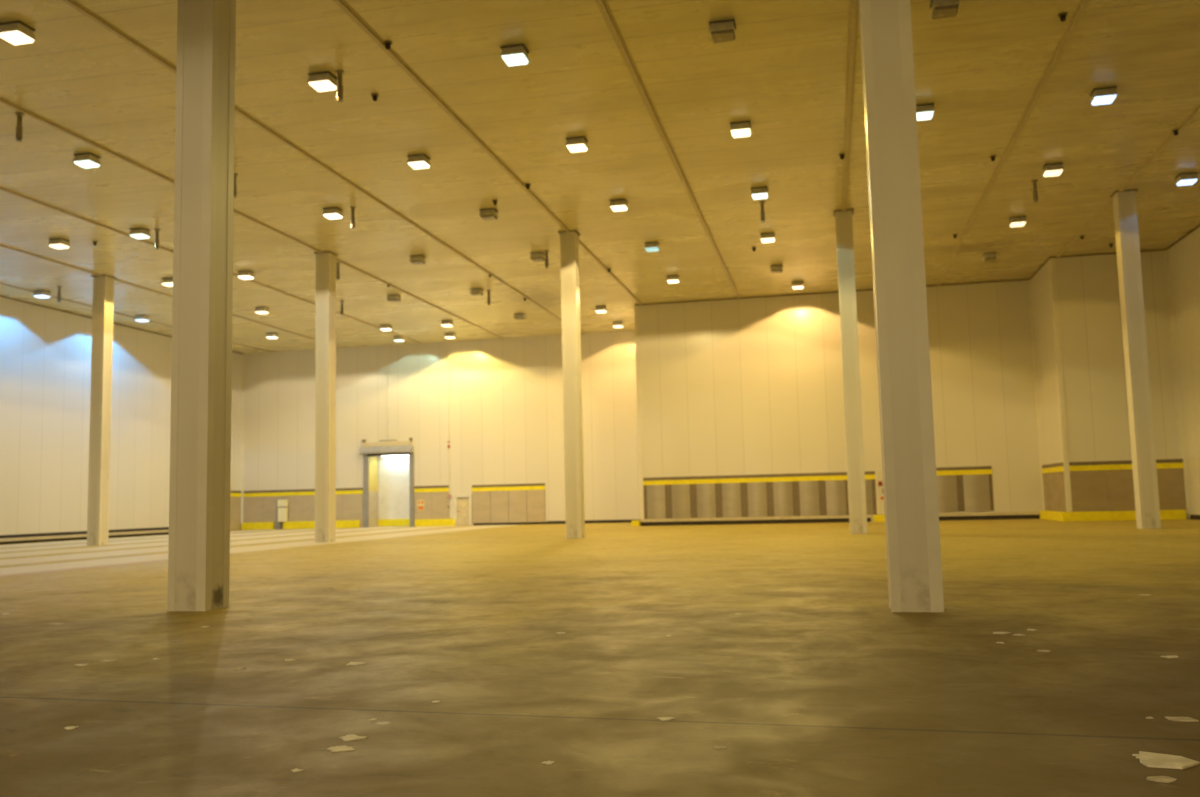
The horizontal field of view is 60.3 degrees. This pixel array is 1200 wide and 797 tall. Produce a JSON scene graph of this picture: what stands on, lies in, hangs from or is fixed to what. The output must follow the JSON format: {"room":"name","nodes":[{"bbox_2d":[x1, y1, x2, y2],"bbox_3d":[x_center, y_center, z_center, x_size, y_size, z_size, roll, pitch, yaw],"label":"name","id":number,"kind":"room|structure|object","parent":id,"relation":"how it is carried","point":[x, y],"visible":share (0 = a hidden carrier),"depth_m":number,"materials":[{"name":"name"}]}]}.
{"room":"empty warehouse","nodes":[
{"label":"empty warehouse","id":0,"kind":"room"},
{"bbox_2d":[0,297,241,541],"bbox_3d":[-34.911,-0.955,29.998,0.375,12.416,88.750,-3,-6,12],"label":"wall","id":1,"kind":"structure","parent":0,"point":[45,353],"depth_m":56.46,"materials":[{"name":"paint"}]},
{"bbox_2d":[0,530,168,544],"bbox_3d":[-35.008,4.852,27.038,0.188,0.288,83.250,-3,-6,12],"label":"baseboard","id":2,"kind":"structure","parent":1,"relation":"attached to","point":[154,532],"depth_m":55.56,"materials":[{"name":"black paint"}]},
{"bbox_2d":[0,527,168,537],"bbox_3d":[-35.086,4.625,27.076,0.038,0.150,83.250,-3,-6,12],"label":"trim","id":3,"kind":"structure","parent":1,"relation":"attached to","point":[159,528],"depth_m":55.75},
{"bbox_2d":[230,491,241,530],"bbox_3d":[-25.624,7.578,69.636,0.056,2.725,5.125,-3,-6,12],"label":"panel","id":4,"kind":"object","parent":1,"relation":"attached to","point":[235,496],"visible":0.32,"depth_m":71.43,"materials":[{"name":"metal"}]},
{"bbox_2d":[0,224,1199,354],"bbox_3d":[-7.581,-8.349,24.584,55.938,0.062,88.000,-3,-6,12],"label":"trim","id":5,"kind":"structure","parent":1,"relation":"attached to","point":[1196,227],"depth_m":54.70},
{"bbox_2d":[244,331,639,526],"bbox_3d":[-10.353,2.346,69.671,30.312,12.416,0.375,-3,-6,12],"label":"wall","id":6,"kind":"structure","parent":0,"point":[506,418],"depth_m":69.30,"materials":[{"name":"paint"}]},
{"bbox_2d":[0,282,272,352],"bbox_3d":[-32.680,-7.209,30.080,0.225,0.062,88.000,-3,-6,12],"label":"trim","id":7,"kind":"structure","parent":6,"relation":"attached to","point":[4,284],"depth_m":54.85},
{"bbox_2d":[0,244,343,348],"bbox_3d":[-27.337,-7.452,28.910,0.225,0.062,88.000,-3,-6,12],"label":"trim","id":8,"kind":"structure","parent":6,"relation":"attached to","point":[1,245],"depth_m":49.23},
{"bbox_2d":[0,186,421,343],"bbox_3d":[-21.713,-7.707,27.679,0.225,0.062,88.000,-3,-6,12],"label":"trim","id":9,"kind":"structure","parent":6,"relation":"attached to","point":[1,188],"depth_m":40.92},
{"bbox_2d":[241,354,244,522],"bbox_3d":[-25.127,2.990,72.638,0.150,12.416,0.150,-3,-6,12],"label":"trim","id":10,"kind":"structure","parent":6,"relation":"attached to","point":[243,356],"depth_m":72.70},
{"bbox_2d":[0,97,503,338],"bbox_3d":[-16.041,-7.965,26.437,0.225,0.062,88.000,-3,-6,12],"label":"trim","id":11,"kind":"structure","parent":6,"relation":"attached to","point":[2,100],"depth_m":34.00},
{"bbox_2d":[243,488,362,528],"bbox_3d":[-20.537,7.625,71.232,9.000,2.700,0.056,-3,-6,12],"label":"panel","id":12,"kind":"object","parent":6,"relation":"attached to","point":[259,506],"visible":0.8,"depth_m":71.33,"materials":[{"name":"metal"}]},
{"bbox_2d":[62,0,583,334],"bbox_3d":[-10.673,-8.208,25.261,0.225,0.062,88.000,-3,-6,12],"label":"trim","id":13,"kind":"structure","parent":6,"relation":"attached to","point":[72,3],"depth_m":31.21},
{"bbox_2d":[387,346,387,439],"bbox_3d":[-14.527,-0.407,70.626,0.050,6.479,0.048,-3,-6,12],"label":"conduit","id":14,"kind":"object","parent":6,"relation":"attached to","point":[387,346],"visible":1,"depth_m":70.60,"materials":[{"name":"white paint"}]},
{"bbox_2d":[414,485,448,519],"bbox_3d":[-11.278,7.205,69.205,2.475,2.700,0.056,-3,-6,12],"label":"panel","id":15,"kind":"object","parent":6,"relation":"attached to","point":[436,500],"visible":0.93,"depth_m":69.20,"materials":[{"name":"metal"}]},
{"bbox_2d":[417,499,423,510],"bbox_3d":[-12.042,7.162,69.351,0.525,0.750,0.025,-3,-6,12],"label":"notice","id":16,"kind":"object","parent":15,"relation":"attached to","point":[420,503],"visible":1,"depth_m":69.34,"materials":[{"name":"paper"}]},
{"bbox_2d":[448,362,448,440],"bbox_3d":[-10.230,-0.477,69.674,0.055,6.729,0.052,-3,-6,12],"label":"conduit","id":17,"kind":"object","parent":6,"relation":"attached to","point":[448,362],"visible":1,"depth_m":69.57,"materials":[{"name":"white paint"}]},
{"bbox_2d":[454,494,471,525],"bbox_3d":[-9.130,7.413,68.648,1.238,2.075,0.169,-3,-6,12],"label":"door","id":18,"kind":"structure","parent":6,"relation":"in","point":[462,503],"depth_m":68.66,"materials":[{"name":"white paint"}]},
{"bbox_2d":[472,483,545,522],"bbox_3d":[-6.034,6.911,68.062,5.025,2.512,0.056,-3,-6,12],"label":"panel","id":19,"kind":"object","parent":6,"relation":"attached to","point":[500,503],"visible":1,"depth_m":68.05,"materials":[{"name":"metal"}]},
{"bbox_2d":[473,519,639,524],"bbox_3d":[-2.109,8.041,67.091,12.875,0.188,0.038,-3,-6,12],"label":"baseboard","id":20,"kind":"structure","parent":6,"relation":"attached to","point":[586,521],"depth_m":67.27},
{"bbox_2d":[0,519,1199,796],"bbox_3d":[-7.064,4.250,24.330,56.688,0.375,90.750,-3,-6,12],"label":"floor","id":21,"kind":"structure","parent":0,"point":[782,646],"depth_m":9.46,"materials":[{"name":"concrete"}]},
{"bbox_2d":[87,274,116,544],"bbox_3d":[-23.030,0.489,47.634,0.775,12.416,0.775,-3,-6,12],"label":"column","id":22,"kind":"structure","parent":21,"relation":"on","point":[103,287],"depth_m":47.43,"materials":[{"name":"concrete"}]},
{"bbox_2d":[167,0,235,610],"bbox_3d":[-6.216,-2.993,16.222,0.775,12.416,0.775,-3,-6,12],"label":"column","id":23,"kind":"structure","parent":21,"relation":"on","point":[201,366],"depth_m":15.85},
{"bbox_2d":[241,522,273,529],"bbox_3d":[-23.763,8.855,71.713,2.438,0.500,0.200,-3,-6,12],"label":"kerb","id":24,"kind":"object","parent":21,"relation":"on","point":[253,525],"visible":1,"depth_m":71.61,"materials":[{"name":"yellow paint"}]},
{"bbox_2d":[276,500,287,528],"bbox_3d":[-21.969,7.998,71.225,0.825,2.025,0.325,-3,-6,12],"label":"tall cabinet","id":25,"kind":"object","parent":21,"relation":"on","point":[281,505],"visible":0.99,"depth_m":71.12,"materials":[{"name":"metal"}]},
{"bbox_2d":[283,520,359,528],"bbox_3d":[-19.098,8.637,70.692,5.625,0.512,0.200,-3,-6,12],"label":"kerb","id":26,"kind":"object","parent":21,"relation":"on","point":[341,523],"visible":0.77,"depth_m":70.74,"materials":[{"name":"yellow paint"}]},
{"bbox_2d":[313,251,337,541],"bbox_3d":[-11.759,-0.113,44.249,0.775,12.416,0.775,-3,-6,12],"label":"column","id":27,"kind":"structure","parent":21,"relation":"on","point":[325,339],"depth_m":44.02,"materials":[{"name":"concrete"}]},
{"bbox_2d":[327,745,355,751],"bbox_3d":[-1.606,2.171,6.405,0.175,0.006,0.140,0,-6,-14],"label":"paper scrap","id":28,"kind":"object","parent":21,"relation":"on","point":[335,748],"visible":1,"depth_m":6.39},
{"bbox_2d":[338,734,366,741],"bbox_3d":[-1.613,2.199,6.689,0.170,0.006,0.151,-6,-7,40],"label":"paper scrap","id":29,"kind":"object","parent":21,"relation":"on","point":[350,737],"visible":1,"depth_m":6.69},
{"bbox_2d":[415,519,454,526],"bbox_3d":[-11.015,8.289,68.921,2.812,0.475,0.200,-3,-6,12],"label":"kerb","id":30,"kind":"object","parent":21,"relation":"on","point":[418,522],"visible":0.98,"depth_m":68.83,"materials":[{"name":"yellow paint"}]},
{"bbox_2d":[558,230,584,538],"bbox_3d":[-1.120,-0.612,41.754,0.775,12.416,0.775,-3,-6,12],"label":"column","id":31,"kind":"structure","parent":21,"relation":"on","point":[569,243],"depth_m":41.49,"materials":[{"name":"concrete"}]},
{"bbox_2d":[833,209,867,533],"bbox_3d":[9.624,-1.080,39.605,0.775,12.416,0.775,-3,-6,12],"label":"column","id":32,"kind":"structure","parent":21,"relation":"on","point":[846,285],"depth_m":39.30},
{"bbox_2d":[873,515,884,521],"bbox_3d":[14.921,6.276,54.150,1.125,0.362,0.225,-3,-6,12],"label":"kerb","id":33,"kind":"object","parent":21,"relation":"on","point":[876,518],"visible":0.56,"depth_m":54.10,"materials":[{"name":"yellow paint"}]},
{"bbox_2d":[859,0,943,611],"bbox_3d":[3.912,-3.465,13.877,0.775,12.416,0.775,-3,-6,12],"label":"column","id":34,"kind":"structure","parent":21,"relation":"on","point":[912,531],"depth_m":13.36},
{"bbox_2d":[1039,510,1186,520],"bbox_3d":[24.341,5.558,49.440,5.188,0.425,5.325,-3,-6,12],"label":"kerb","id":35,"kind":"object","parent":21,"relation":"on","point":[1164,514],"visible":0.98,"depth_m":47.05,"materials":[{"name":"yellow paint"}]},
{"bbox_2d":[1110,189,1160,528],"bbox_3d":[19.661,-1.491,37.866,0.775,12.416,0.775,-3,-6,12],"label":"column","id":36,"kind":"structure","parent":21,"relation":"on","point":[1144,467],"depth_m":37.63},
{"bbox_2d":[1146,776,1176,782],"bbox_3d":[2.888,1.956,5.311,0.124,0.006,0.122,3,-7,-37],"label":"paper scrap","id":37,"kind":"object","parent":21,"relation":"on","point":[1165,779],"visible":1,"depth_m":5.30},
{"bbox_2d":[1139,751,1199,768],"bbox_3d":[3.091,1.964,5.598,0.295,0.038,0.199,-4,-6,23],"label":"paper scrap","id":38,"kind":"object","parent":21,"relation":"on","point":[1149,759],"visible":1,"depth_m":5.59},
{"bbox_2d":[1165,717,1198,721],"bbox_3d":[3.754,2.068,6.666,0.169,0.006,0.135,-3,-6,12],"label":"paper scrap","id":39,"kind":"object","parent":21,"relation":"on","point":[1185,719],"visible":1,"depth_m":6.65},
{"bbox_2d":[0,0,1199,353],"bbox_3d":[-7.586,-8.566,24.606,56.688,0.375,88.750,-3,-6,12],"label":"ceiling","id":40,"kind":"structure","parent":0,"point":[980,67],"depth_m":32.34,"materials":[{"name":"metal"}]},
{"bbox_2d":[0,20,36,44],"bbox_3d":[-13.140,-8.222,23.241,0.588,0.312,0.562,-3,-6,12],"label":"ceiling light","id":41,"kind":"object","parent":40,"relation":"attached to","point":[18,32],"visible":1,"depth_m":23.07,"materials":[{"name":"white"}]},
{"bbox_2d":[15,112,23,141],"bbox_3d":[-15.906,-7.428,28.286,0.225,0.775,0.225,-3,-6,12],"label":"sprinkler","id":42,"kind":"object","parent":40,"relation":"hanging from","point":[19,128],"visible":1,"depth_m":28.23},
{"bbox_2d":[33,290,50,298],"bbox_3d":[-27.576,-5.151,51.036,0.588,0.312,0.562,-3,-6,12],"label":"ceiling light","id":43,"kind":"object","parent":40,"relation":"attached to","point":[41,294],"visible":1,"depth_m":50.84,"materials":[{"name":"white"}]},
{"bbox_2d":[48,238,69,248],"bbox_3d":[-21.742,-6.224,41.513,0.588,0.312,0.562,-3,-6,12],"label":"ceiling light","id":44,"kind":"object","parent":40,"relation":"attached to","point":[58,243],"visible":1,"depth_m":41.32,"materials":[{"name":"white"}]},
{"bbox_2d":[72,152,101,168],"bbox_3d":[-15.788,-7.321,31.786,0.588,0.312,0.562,-3,-6,12],"label":"ceiling light","id":45,"kind":"object","parent":40,"relation":"attached to","point":[85,160],"visible":1,"depth_m":31.60,"materials":[{"name":"white"}]},
{"bbox_2d":[129,228,150,238],"bbox_3d":[-17.947,-6.436,40.287,0.588,0.312,0.562,-3,-6,12],"label":"ceiling light","id":46,"kind":"object","parent":40,"relation":"attached to","point":[138,233],"visible":1,"depth_m":40.10,"materials":[{"name":"white"}]},
{"bbox_2d":[134,315,149,321],"bbox_3d":[-25.776,-4.500,58.123,0.588,0.312,0.562,-3,-6,12],"label":"ceiling light","id":47,"kind":"object","parent":40,"relation":"attached to","point":[140,318],"visible":1,"depth_m":57.92,"materials":[{"name":"white"}]},
{"bbox_2d":[154,229,159,249],"bbox_3d":[-17.291,-6.216,40.313,0.225,0.775,0.225,-3,-6,12],"label":"sprinkler","id":48,"kind":"object","parent":40,"relation":"hanging from","point":[156,230],"visible":1,"depth_m":40.27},
{"bbox_2d":[161,277,172,286],"bbox_3d":[-20.403,-5.522,49.007,0.588,0.312,0.562,-3,-6,12],"label":"ceiling light","id":49,"kind":"object","parent":40,"relation":"attached to","point":[168,282],"visible":0.73,"depth_m":48.78,"materials":[{"name":"white"}]},
{"bbox_2d":[234,173,237,197],"bbox_3d":[-11.983,-6.979,33.824,0.225,0.775,0.225,-3,-6,12],"label":"sprinkler","id":50,"kind":"object","parent":40,"relation":"hanging from","point":[235,174],"visible":0.48,"depth_m":33.79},
{"bbox_2d":[237,270,254,279],"bbox_3d":[-16.426,-5.725,47.907,0.588,0.312,0.562,-3,-6,12],"label":"ceiling light","id":51,"kind":"object","parent":40,"relation":"attached to","point":[247,274],"visible":1,"depth_m":47.70,"materials":[{"name":"white"}]},
{"bbox_2d":[254,307,269,313],"bbox_3d":[-18.529,-4.822,56.600,0.588,0.312,0.562,-3,-6,12],"label":"ceiling light","id":52,"kind":"object","parent":40,"relation":"attached to","point":[260,310],"visible":1,"depth_m":56.38,"materials":[{"name":"white"}]},
{"bbox_2d":[265,333,278,338],"bbox_3d":[-20.655,-3.946,65.017,0.588,0.312,0.562,-3,-6,12],"label":"ceiling light","id":53,"kind":"object","parent":40,"relation":"attached to","point":[268,335],"visible":1,"depth_m":64.82,"materials":[{"name":"white"}]},
{"bbox_2d":[307,71,336,91],"bbox_3d":[-7.057,-8.067,26.306,0.588,0.312,0.562,-3,-6,12],"label":"ceiling light","id":54,"kind":"object","parent":40,"relation":"attached to","point":[320,81],"visible":0.96,"depth_m":26.11,"materials":[{"name":"white"}]},
{"bbox_2d":[322,207,343,219],"bbox_3d":[-9.865,-6.839,38.148,0.588,0.312,0.562,-3,-6,12],"label":"ceiling light","id":55,"kind":"object","parent":40,"relation":"attached to","point":[330,213],"visible":1,"depth_m":37.95,"materials":[{"name":"white"}]},
{"bbox_2d":[335,70,344,101],"bbox_3d":[-6.557,-7.873,26.035,0.225,0.775,0.225,-3,-6,12],"label":"sprinkler","id":56,"kind":"object","parent":40,"relation":"hanging from","point":[339,72],"visible":1,"depth_m":25.98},
{"bbox_2d":[350,206,355,228],"bbox_3d":[-9.081,-6.645,37.943,0.225,0.775,0.225,-3,-6,12],"label":"sprinkler","id":57,"kind":"object","parent":40,"relation":"hanging from","point":[352,208],"visible":1,"depth_m":37.89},
{"bbox_2d":[380,324,391,330],"bbox_3d":[-13.069,-4.320,63.063,0.588,0.312,0.562,-3,-6,12],"label":"ceiling light","id":58,"kind":"object","parent":40,"relation":"attached to","point":[387,327],"visible":1,"depth_m":62.85,"materials":[{"name":"white"}]},
{"bbox_2d":[387,294,400,301],"bbox_3d":[-10.799,-5.248,54.142,0.588,0.312,0.562,-3,-6,12],"label":"ceiling light","id":59,"kind":"object","parent":40,"relation":"attached to","point":[392,298],"visible":1,"depth_m":53.93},
{"bbox_2d":[409,255,426,264],"bbox_3d":[-8.067,-6.137,45.745,0.588,0.312,0.562,-3,-6,12],"label":"ceiling light","id":60,"kind":"object","parent":40,"relation":"attached to","point":[415,259],"visible":1,"depth_m":45.54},
{"bbox_2d":[407,154,430,168],"bbox_3d":[-5.723,-7.479,32.628,0.588,0.312,0.562,-3,-6,12],"label":"ceiling light","id":61,"kind":"object","parent":40,"relation":"attached to","point":[419,161],"visible":1,"depth_m":32.43,"materials":[{"name":"white"}]},
{"bbox_2d":[441,320,452,326],"bbox_3d":[-9.216,-4.501,62.156,0.588,0.312,0.562,-3,-6,12],"label":"ceiling light","id":62,"kind":"object","parent":40,"relation":"attached to","point":[448,323],"visible":1,"depth_m":61.94,"materials":[{"name":"white"}]},
{"bbox_2d":[470,288,483,295],"bbox_3d":[-6.324,-5.458,53.099,0.588,0.312,0.562,-3,-6,12],"label":"ceiling light","id":63,"kind":"object","parent":40,"relation":"attached to","point":[477,291],"visible":1,"depth_m":52.88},
{"bbox_2d":[479,208,498,219],"bbox_3d":[-4.172,-6.914,38.775,0.588,0.312,0.562,-3,-6,12],"label":"ceiling light","id":64,"kind":"object","parent":40,"relation":"attached to","point":[490,213],"visible":1,"depth_m":38.57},
{"bbox_2d":[500,44,529,65],"bbox_3d":[-2.059,-8.313,25.020,0.588,0.312,0.562,-3,-6,12],"label":"ceiling light","id":65,"kind":"object","parent":40,"relation":"attached to","point":[512,55],"visible":1,"depth_m":24.83,"materials":[{"name":"white"}]},
{"bbox_2d":[514,313,525,319],"bbox_3d":[-4.675,-4.785,60.371,0.588,0.312,0.562,-3,-6,12],"label":"ceiling light","id":66,"kind":"object","parent":40,"relation":"attached to","point":[518,316],"visible":1,"depth_m":60.15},
{"bbox_2d":[530,252,544,261],"bbox_3d":[-2.751,-6.267,45.715,0.588,0.312,0.562,-3,-6,12],"label":"ceiling light","id":67,"kind":"object","parent":40,"relation":"attached to","point":[535,256],"visible":0.93,"depth_m":45.52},
{"bbox_2d":[544,250,548,267],"bbox_3d":[-2.329,-6.095,45.206,0.225,0.775,0.225,-3,-6,12],"label":"sprinkler","id":68,"kind":"object","parent":40,"relation":"hanging from","point":[545,251],"visible":1,"depth_m":45.15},
{"bbox_2d":[565,136,588,152],"bbox_3d":[-0.700,-7.720,31.401,0.588,0.312,0.562,-3,-6,12],"label":"ceiling light","id":69,"kind":"object","parent":40,"relation":"attached to","point":[574,144],"visible":1,"depth_m":31.20,"materials":[{"name":"white"}]},
{"bbox_2d":[595,306,606,312],"bbox_3d":[0.055,-5.057,58.750,0.588,0.312,0.562,-3,-6,12],"label":"ceiling light","id":70,"kind":"object","parent":40,"relation":"attached to","point":[599,309],"visible":1,"depth_m":58.53,"materials":[{"name":"white"}]},
{"bbox_2d":[610,199,627,211],"bbox_3d":[0.694,-7.107,37.990,0.588,0.312,0.562,-3,-6,12],"label":"ceiling light","id":71,"kind":"object","parent":40,"relation":"attached to","point":[618,204],"visible":1,"depth_m":37.78,"materials":[{"name":"white"}]},
{"bbox_2d":[644,241,659,251],"bbox_3d":[2.236,-6.518,44.381,0.588,0.312,0.562,-3,-6,12],"label":"ceiling light","id":72,"kind":"object","parent":40,"relation":"attached to","point":[649,246],"visible":1,"depth_m":44.18,"materials":[{"name":"white"}]},
{"bbox_2d":[666,275,679,283],"bbox_3d":[3.609,-5.897,51.052,0.588,0.312,0.562,-3,-6,12],"label":"ceiling light","id":73,"kind":"object","parent":40,"relation":"attached to","point":[670,278],"visible":1,"depth_m":50.84,"materials":[{"name":"white"}]},
{"bbox_2d":[709,19,736,42],"bbox_3d":[2.855,-8.531,23.995,0.588,0.312,0.562,-3,-6,12],"label":"ceiling light","id":74,"kind":"object","parent":40,"relation":"attached to","point":[723,30],"visible":1,"depth_m":23.80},
{"bbox_2d":[730,121,751,137],"bbox_3d":[4.153,-7.930,30.440,0.588,0.312,0.562,-3,-6,12],"label":"ceiling light","id":75,"kind":"object","parent":40,"relation":"attached to","point":[742,128],"visible":1,"depth_m":30.24,"materials":[{"name":"white"}]},
{"bbox_2d":[751,186,768,199],"bbox_3d":[5.708,-7.335,36.892,0.588,0.312,0.562,-3,-6,12],"label":"ceiling light","id":76,"kind":"object","parent":40,"relation":"attached to","point":[757,192],"visible":1,"depth_m":36.68,"materials":[{"name":"white"}]},
{"bbox_2d":[759,201,764,222],"bbox_3d":[6.059,-6.956,38.476,0.225,0.775,0.225,-3,-6,12],"label":"sprinkler","id":77,"kind":"object","parent":40,"relation":"hanging from","point":[761,202],"visible":1,"depth_m":38.42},
{"bbox_2d":[760,232,774,242],"bbox_3d":[7.034,-6.739,43.292,0.588,0.312,0.562,-3,-6,12],"label":"ceiling light","id":78,"kind":"object","parent":40,"relation":"attached to","point":[765,237],"visible":1,"depth_m":43.07,"materials":[{"name":"white"}]},
{"bbox_2d":[770,264,782,273],"bbox_3d":[8.448,-6.180,49.342,0.588,0.312,0.562,-3,-6,12],"label":"ceiling light","id":79,"kind":"object","parent":40,"relation":"attached to","point":[774,269],"visible":1,"depth_m":49.13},
{"bbox_2d":[792,281,803,289],"bbox_3d":[10.209,-5.837,53.277,0.588,0.312,0.562,-3,-6,12],"label":"ceiling light","id":80,"kind":"object","parent":40,"relation":"attached to","point":[799,284],"visible":1,"depth_m":53.06,"materials":[{"name":"white"}]},
{"bbox_2d":[916,103,934,120],"bbox_3d":[9.195,-8.152,29.413,0.588,0.312,0.562,-3,-6,12],"label":"ceiling light","id":81,"kind":"object","parent":40,"relation":"attached to","point":[923,111],"visible":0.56,"depth_m":29.20,"materials":[{"name":"white"}]},
{"bbox_2d":[930,0,959,18],"bbox_3d":[7.698,-8.739,23.050,0.588,0.312,0.562,-3,-6,12],"label":"ceiling light","id":82,"kind":"object","parent":40,"relation":"attached to","point":[941,9],"visible":1,"depth_m":22.87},
{"bbox_2d":[982,252,997,261],"bbox_3d":[18.071,-6.556,47.860,0.588,0.312,0.562,-3,-6,12],"label":"ceiling light","id":83,"kind":"object","parent":40,"relation":"attached to","point":[992,256],"visible":1,"depth_m":47.65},
{"bbox_2d":[1009,216,1026,226],"bbox_3d":[16.855,-7.134,41.665,0.588,0.312,0.562,-3,-6,12],"label":"ceiling light","id":84,"kind":"object","parent":40,"relation":"attached to","point":[1019,221],"visible":1,"depth_m":41.45,"materials":[{"name":"white"}]},
{"bbox_2d":[1031,180,1037,202],"bbox_3d":[15.457,-7.357,36.673,0.225,0.775,0.225,-3,-6,12],"label":"sprinkler","id":85,"kind":"object","parent":40,"relation":"hanging from","point":[1035,192],"visible":1,"depth_m":36.63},
{"bbox_2d":[1042,163,1063,176],"bbox_3d":[15.360,-7.750,35.021,0.588,0.312,0.562,-3,-6,12],"label":"ceiling light","id":86,"kind":"object","parent":40,"relation":"attached to","point":[1054,169],"visible":1,"depth_m":34.81,"materials":[{"name":"white"}]},
{"bbox_2d":[1058,12,1067,21],"bbox_3d":[10.707,-8.806,23.876,0.212,0.162,0.212,-3,-6,12],"label":"stub","id":87,"kind":"object","parent":40,"relation":"hanging from","point":[1062,16],"visible":1,"depth_m":23.83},
{"bbox_2d":[1090,86,1117,104],"bbox_3d":[13.909,-8.352,28.521,0.588,0.312,0.562,-3,-6,12],"label":"ceiling light","id":88,"kind":"object","parent":40,"relation":"attached to","point":[1106,95],"visible":1,"depth_m":28.32,"materials":[{"name":"white"}]},
{"bbox_2d":[1175,172,1198,185],"bbox_3d":[20.704,-7.739,36.438,0.588,0.312,0.562,-3,-6,12],"label":"ceiling light","id":89,"kind":"object","parent":40,"relation":"attached to","point":[1183,178],"visible":1,"depth_m":36.24,"materials":[{"name":"white"}]},
{"bbox_2d":[638,280,1041,521],"bbox_3d":[12.376,0.426,55.646,20.962,12.416,0.375,-3,-6,12],"label":"wall","id":90,"kind":"structure","parent":0,"point":[748,386],"depth_m":55.77,"materials":[{"name":"paint"}]},
{"bbox_2d":[333,0,642,304],"bbox_3d":[-6.256,-8.852,19.770,0.225,0.062,79.125,-3,-6,12],"label":"trim","id":91,"kind":"structure","parent":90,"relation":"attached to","point":[342,4],"depth_m":29.24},
{"bbox_2d":[634,305,643,518],"bbox_3d":[2.207,0.692,57.788,0.225,12.041,0.225,-3,-6,12],"label":"trim","id":92,"kind":"structure","parent":90,"relation":"attached to","point":[641,497],"depth_m":57.66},
{"bbox_2d":[595,0,740,298],"bbox_3d":[-0.901,-9.096,18.598,0.225,0.062,79.125,-3,-6,12],"label":"trim","id":93,"kind":"structure","parent":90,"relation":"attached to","point":[602,5],"depth_m":29.70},
{"bbox_2d":[643,471,876,518],"bbox_3d":[8.491,5.257,55.828,12.450,2.275,0.088,-3,-6,12],"label":"panel","id":94,"kind":"object","parent":90,"relation":"attached to","point":[799,494],"visible":0.95,"depth_m":55.88,"materials":[{"name":"silver metal"}]},
{"bbox_2d":[640,511,1039,525],"bbox_3d":[12.441,6.398,54.853,20.900,0.375,0.062,-3,-6,12],"label":"baseboard","id":95,"kind":"structure","parent":90,"relation":"attached to","point":[1033,514],"depth_m":55.23,"materials":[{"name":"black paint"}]},
{"bbox_2d":[838,0,858,290],"bbox_3d":[4.418,-9.337,17.433,0.225,0.062,79.125,-3,-6,12],"label":"trim","id":96,"kind":"structure","parent":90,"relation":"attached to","point":[853,12],"depth_m":28.07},
{"bbox_2d":[875,468,881,514],"bbox_3d":[15.082,4.879,54.417,1.050,2.438,0.038,-3,-6,12],"label":"trim","id":97,"kind":"structure","parent":90,"relation":"attached to","point":[876,469],"depth_m":54.52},
{"bbox_2d":[936,466,993,511],"bbox_3d":[18.706,4.706,53.599,3.188,2.300,0.088,-3,-6,12],"label":"panel","id":98,"kind":"object","parent":90,"relation":"attached to","point":[958,488],"visible":0.79,"depth_m":53.55,"materials":[{"name":"silver metal"}]},
{"bbox_2d":[937,0,1090,285],"bbox_3d":[9.383,-9.563,16.346,0.225,0.062,79.125,-3,-6,12],"label":"trim","id":99,"kind":"structure","parent":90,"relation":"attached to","point":[1082,5],"depth_m":30.16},
{"bbox_2d":[1027,280,1044,509],"bbox_3d":[22.474,-0.059,53.168,0.150,12.416,0.150,-3,-6,12],"label":"trim","id":100,"kind":"structure","parent":90,"relation":"attached to","point":[1028,281],"depth_m":53.23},
{"bbox_2d":[1031,258,1072,511],"bbox_3d":[22.232,-0.277,50.876,0.375,12.416,5.500,-3,-6,12],"label":"wall","id":101,"kind":"structure","parent":0,"point":[1051,444],"depth_m":50.33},
{"bbox_2d":[1042,462,1066,511],"bbox_3d":[22.090,4.356,50.279,0.056,2.338,4.938,-3,-6,12],"label":"panel","id":102,"kind":"object","parent":101,"relation":"attached to","point":[1053,474],"visible":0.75,"depth_m":50.05,"materials":[{"name":"metal"}]},
{"bbox_2d":[1049,258,1071,510],"bbox_3d":[21.547,-0.738,48.313,0.225,11.966,0.212,-3,-6,12],"label":"trim","id":103,"kind":"structure","parent":101,"relation":"attached to","point":[1059,367],"depth_m":48.23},
{"bbox_2d":[1055,104,1199,257],"bbox_3d":[13.596,-10.010,12.811,0.225,0.062,74.000,-3,-6,12],"label":"trim","id":104,"kind":"structure","parent":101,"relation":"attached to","point":[1196,111],"depth_m":35.86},
{"bbox_2d":[1059,251,1179,461],"bbox_3d":[24.134,-0.620,47.847,4.662,12.416,0.375,-3,-6,12],"label":"wall","id":105,"kind":"structure","parent":0,"point":[1092,321],"depth_m":47.85,"materials":[{"name":"paint"}]},
{"bbox_2d":[1069,459,1186,511],"bbox_3d":[24.101,4.006,47.204,4.812,2.338,0.056,-3,-6,12],"label":"panel","id":106,"kind":"object","parent":105,"relation":"attached to","point":[1095,485],"visible":0.84,"depth_m":47.30,"materials":[{"name":"metal"}]},
{"bbox_2d":[1168,227,1199,518],"bbox_3d":[18.526,-4.082,11.162,0.375,12.416,74.750,-3,-6,12],"label":"wall","id":107,"kind":"structure","parent":0,"point":[1184,256],"depth_m":45.60,"materials":[{"name":"paint"}]},
{"bbox_2d":[1163,250,1188,518],"bbox_3d":[26.279,-0.743,47.110,0.150,12.416,0.150,-3,-6,12],"label":"trim","id":108,"kind":"structure","parent":107,"relation":"attached to","point":[1166,258],"depth_m":47.20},
{"bbox_3d":[-15.658,6.255,71.393,0.250,5.225,1.375,-3,-6,12],"label":"wall","id":109,"kind":"structure","parent":0,"visible":0},
{"bbox_2d":[359,438,413,527],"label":"door","id":110,"kind":"structure","parent":109,"relation":"in","point":[388,480],"depth_m":71.21,"materials":[{"name":"grey paint"}]},
{"bbox_2d":[359,445,412,453],"bbox_3d":[-14.505,3.485,70.067,3.762,0.475,0.450,-3,-6,12],"label":"hood","id":111,"kind":"object","parent":110,"relation":"attached to","point":[366,449],"depth_m":69.90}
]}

